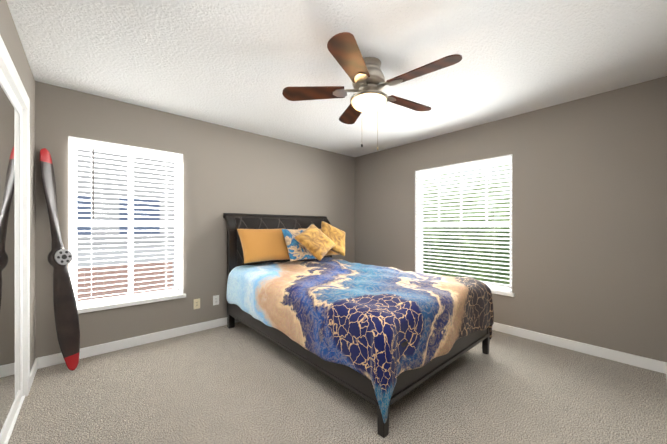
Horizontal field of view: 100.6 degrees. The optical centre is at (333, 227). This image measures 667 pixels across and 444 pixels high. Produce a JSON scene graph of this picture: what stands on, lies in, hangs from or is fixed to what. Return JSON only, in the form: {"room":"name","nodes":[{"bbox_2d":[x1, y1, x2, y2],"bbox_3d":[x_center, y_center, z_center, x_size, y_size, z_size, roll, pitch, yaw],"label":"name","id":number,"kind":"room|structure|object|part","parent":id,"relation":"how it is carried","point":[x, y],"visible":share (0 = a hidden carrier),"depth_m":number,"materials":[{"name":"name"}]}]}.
{"room":"bedroom","nodes":[
{"label":"bedroom","id":0,"kind":"room"},
{"bbox_2d":[0,0,34,370],"bbox_3d":[-1.475,-0.018,0.599,0.750,2.440,4.000,0,0,-42],"label":"wall","id":1,"kind":"structure","parent":0,"point":[9,34],"depth_m":2.15,"materials":[{"name":"beige paint"}]},
{"bbox_2d":[0,84,19,434],"bbox_3d":[-1.903,0.171,1.609,0.012,1.880,0.750,0,0,-42],"label":"mirror","id":2,"kind":"object","parent":1,"relation":"attached to","point":[9,256],"visible":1,"depth_m":1.64,"materials":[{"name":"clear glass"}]},
{"bbox_2d":[0,69,22,443],"bbox_3d":[-1.385,0.171,1.006,0.050,2.030,2.490,0,0,-42],"label":"mirrored closet doors","id":3,"kind":"structure","parent":1,"relation":"in","point":[5,85],"depth_m":1.89,"materials":[{"name":"white wood"}]},
{"bbox_2d":[0,35,29,443],"bbox_3d":[-1.074,0.134,0.667,0.091,2.135,3.570,0,0,-42],"label":"trim","id":4,"kind":"structure","parent":1,"relation":"attached to","point":[9,70],"depth_m":1.96,"materials":[{"name":"white wood"}]},
{"bbox_2d":[30,357,38,388],"bbox_3d":[-2.361,1.153,2.173,0.014,0.095,0.390,0,0,-42],"label":"baseboard","id":5,"kind":"structure","parent":1,"relation":"attached to","point":[35,366],"depth_m":2.21,"materials":[{"name":"white wood"}]},
{"bbox_2d":[35,81,354,357],"bbox_3d":[-1.345,-0.021,3.495,4.790,2.440,0.160,0,0,-42],"label":"wall","id":6,"kind":"structure","parent":0,"point":[228,170],"depth_m":3.16,"materials":[{"name":"beige paint"}]},
{"bbox_2d":[70,138,180,306],"bbox_3d":[-2.076,-0.029,2.841,0.906,1.558,0.128,0,0,-42],"label":"window","id":7,"kind":"structure","parent":6,"relation":"in","point":[78,144],"depth_m":2.79,"materials":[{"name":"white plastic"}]},
{"bbox_2d":[91,148,91,303],"bbox_3d":[-2.265,-0.014,2.593,0.002,1.468,0.002,0,0,-42],"label":"blind cord","id":8,"kind":"object","parent":7,"relation":"hanging from","point":[91,225],"visible":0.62,"depth_m":2.58,"materials":[{"name":"white plastic"}]},
{"bbox_2d":[92,148,93,218],"bbox_3d":[-2.251,-0.409,2.594,0.014,0.658,0.016,0,0,-42],"label":"blind wand","id":9,"kind":"object","parent":7,"relation":"hanging from","point":[93,183],"visible":0.98,"depth_m":2.59,"materials":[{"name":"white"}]},
{"bbox_3d":[-2.102,-0.029,2.871,0.906,1.558,0.050,0,0,-42],"label":"left window sash","id":10,"kind":"part","parent":7,"relation":"part of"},
{"bbox_2d":[68,136,185,313],"bbox_3d":[-2.068,-0.020,2.833,0.970,1.600,0.190,0,0,-42],"label":"window frame","id":11,"kind":"structure","parent":6,"relation":"attached to","point":[99,307],"depth_m":2.80,"materials":[{"name":"white wood"}]},
{"bbox_2d":[39,317,239,368],"bbox_3d":[-1.065,1.152,3.624,3.880,0.095,0.019,0,0,-42],"label":"baseboard","id":12,"kind":"structure","parent":6,"relation":"attached to","point":[54,359],"depth_m":2.78,"materials":[{"name":"white wood"}]},
{"bbox_2d":[194,298,199,308],"bbox_3d":[-1.569,0.880,3.183,0.070,0.114,0.010,0,0,-42],"label":"electrical outlet","id":13,"kind":"object","parent":6,"relation":"attached to","point":[196,303],"visible":1,"depth_m":3.18,"materials":[{"name":"beige plastic"}]},
{"bbox_2d":[213,295,218,304],"bbox_3d":[-1.409,0.875,3.326,0.070,0.114,0.010,0,0,-42],"label":"electrical outlet","id":14,"kind":"object","parent":6,"relation":"attached to","point":[215,299],"visible":1,"depth_m":3.32,"materials":[{"name":"white plastic"}]},
{"bbox_2d":[6,0,666,156],"bbox_3d":[-0.018,-1.289,1.998,4.790,0.100,4.160,0,0,-42],"label":"ceiling","id":15,"kind":"structure","parent":0,"point":[239,64],"depth_m":2.00,"materials":[{"name":"white paint"}]},
{"bbox_2d":[282,32,461,150],"bbox_3d":[0.307,-0.910,2.099,1.263,0.658,1.257,0,0,-42],"label":"ceiling fan","id":16,"kind":"object","parent":15,"relation":"hanging from","point":[367,77],"visible":1,"depth_m":2.01,"materials":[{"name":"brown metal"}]},
{"bbox_3d":[0.269,-0.924,2.105,0.266,0.070,0.266,0,0,-42],"label":"lamp shade","id":17,"kind":"part","parent":16,"relation":"part of","materials":[{"name":"white glass"}]},
{"bbox_2d":[8,322,666,443],"bbox_3d":[-0.018,1.251,2.000,4.790,0.100,4.160,0,0,-42],"label":"floor","id":18,"kind":"structure","parent":0,"point":[240,383],"depth_m":1.92,"materials":[{"name":"carpet"}]},
{"bbox_2d":[40,148,79,369],"bbox_3d":[-2.295,0.255,2.321,0.096,1.880,0.156,-9,-2,8],"label":"propeller","id":19,"kind":"object","parent":18,"relation":"on","point":[59,257],"visible":0.96,"depth_m":2.30,"materials":[{"name":"brown wood"}]},
{"bbox_2d":[223,213,493,437],"bbox_3d":[0.086,0.512,3.011,1.717,1.375,2.523,0,0,-42],"label":"bed","id":20,"kind":"object","parent":18,"relation":"on","point":[381,338],"visible":1,"depth_m":2.13,"materials":[{"name":"fabric"}]},
{"bbox_2d":[237,229,289,262],"bbox_3d":[-0.819,0.209,3.377,0.647,0.438,0.134,0,-28,-42],"label":"pillow","id":21,"kind":"object","parent":20,"relation":"on","point":[258,245],"visible":0.98,"depth_m":3.28,"materials":[{"name":"brown fabric"}]},
{"bbox_3d":[-0.691,0.511,3.880,1.640,1.375,0.191,0,0,-42],"label":"headboard","id":22,"kind":"part","parent":20,"relation":"part of","materials":[{"name":"black leather"}]},
{"bbox_3d":[-0.659,0.255,3.844,1.420,0.768,0.099,0,0,-42],"label":"headboard leather","id":23,"kind":"part","parent":20,"relation":"part of","materials":[{"name":"black leather"}]},
{"bbox_2d":[282,229,315,260],"bbox_3d":[-0.414,0.214,3.523,0.438,0.438,0.117,0,-28,-42],"label":"patterned pillow","id":24,"kind":"object","parent":20,"relation":"on","point":[297,250],"visible":0.58,"depth_m":3.41,"materials":[{"name":"fabric"}]},
{"bbox_2d":[294,224,334,260],"bbox_3d":[-0.218,0.172,3.423,0.130,0.419,0.419,-52,-6,35],"label":"pillow","id":25,"kind":"object","parent":20,"relation":"on","point":[315,241],"visible":1,"depth_m":3.32,"materials":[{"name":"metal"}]},
{"bbox_2d":[298,228,339,255],"bbox_3d":[-0.176,0.209,3.947,0.647,0.438,0.138,0,-28,-42],"label":"pillow","id":26,"kind":"object","parent":20,"relation":"on","point":[329,252],"visible":0.02,"depth_m":3.91,"materials":[{"name":"brown fabric"}]},
{"bbox_2d":[321,221,345,255],"bbox_3d":[-0.004,0.156,3.859,0.419,0.419,0.130,26,-44,-25],"label":"pillow","id":27,"kind":"object","parent":20,"relation":"on","point":[335,235],"visible":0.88,"depth_m":3.81,"materials":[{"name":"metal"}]},
{"bbox_2d":[355,76,666,361],"bbox_3d":[1.767,-0.021,3.476,0.160,2.440,4.000,0,0,-42],"label":"wall","id":28,"kind":"structure","parent":0,"point":[589,219],"depth_m":2.71,"materials":[{"name":"beige paint"}]},
{"bbox_2d":[416,156,510,290],"bbox_3d":[1.646,-0.035,3.606,0.128,1.548,1.211,0,0,-42],"label":"window","id":29,"kind":"structure","parent":28,"relation":"in","point":[495,162],"depth_m":3.51,"materials":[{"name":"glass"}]},
{"bbox_2d":[428,174,428,274],"bbox_3d":[1.328,-0.020,3.874,0.002,1.458,0.002,0,0,-42],"label":"blind cord","id":30,"kind":"object","parent":29,"relation":"hanging from","point":[428,174],"depth_m":3.87,"materials":[{"name":"white plastic"}]},
{"bbox_2d":[430,176,430,252],"bbox_3d":[1.368,-0.020,3.910,0.002,1.458,0.002,0,0,-42],"label":"blind cord","id":31,"kind":"object","parent":29,"relation":"hanging from","point":[430,227],"depth_m":3.91,"materials":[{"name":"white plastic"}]},
{"bbox_3d":[1.675,-0.035,3.632,0.050,1.548,1.211,0,0,-42],"label":"right window sash","id":32,"kind":"part","parent":29,"relation":"part of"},
{"bbox_2d":[494,167,494,285],"bbox_3d":[1.915,-0.019,3.294,0.002,1.458,0.002,0,0,-42],"label":"blind cord","id":33,"kind":"object","parent":29,"relation":"hanging from","point":[494,167],"depth_m":3.29,"materials":[{"name":"white fabric"}]},
{"bbox_2d":[415,154,514,296],"bbox_3d":[1.638,-0.025,3.599,0.190,1.590,1.275,0,0,-42],"label":"window frame","id":34,"kind":"structure","parent":28,"relation":"attached to","point":[502,292],"depth_m":3.62,"materials":[{"name":"white wood"}]},
{"bbox_2d":[492,322,663,372],"bbox_3d":[1.563,1.152,3.570,0.019,0.095,3.510,0,0,-42],"label":"baseboard","id":35,"kind":"structure","parent":28,"relation":"attached to","point":[585,348],"depth_m":2.63,"materials":[{"name":"white wood"}]},
{"bbox_2d":[664,362,666,379],"bbox_3d":[2.499,1.153,2.064,0.540,0.095,0.014,0,0,-42],"label":"baseboard","id":36,"kind":"structure","parent":28,"relation":"attached to","point":[665,363],"depth_m":2.27,"materials":[{"name":"white"}]},
{"label":"outside","id":37,"kind":"structure","parent":0,"visible":0},
{"bbox_2d":[423,164,509,285],"bbox_3d":[4.769,-1.302,6.073,0.100,7.000,13.000,0,0,-42],"label":"trees","id":38,"kind":"object","parent":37,"point":[478,263],"depth_m":7.32,"materials":[{"name":"green plant"}]},
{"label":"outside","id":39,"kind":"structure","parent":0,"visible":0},
{"bbox_2d":[77,149,174,300],"bbox_3d":[-4.164,-1.302,5.699,12.000,7.000,1.600,0,0,-42],"label":"building","id":40,"kind":"structure","parent":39,"point":[118,286],"depth_m":5.72,"materials":[{"name":"white"}]}
]}

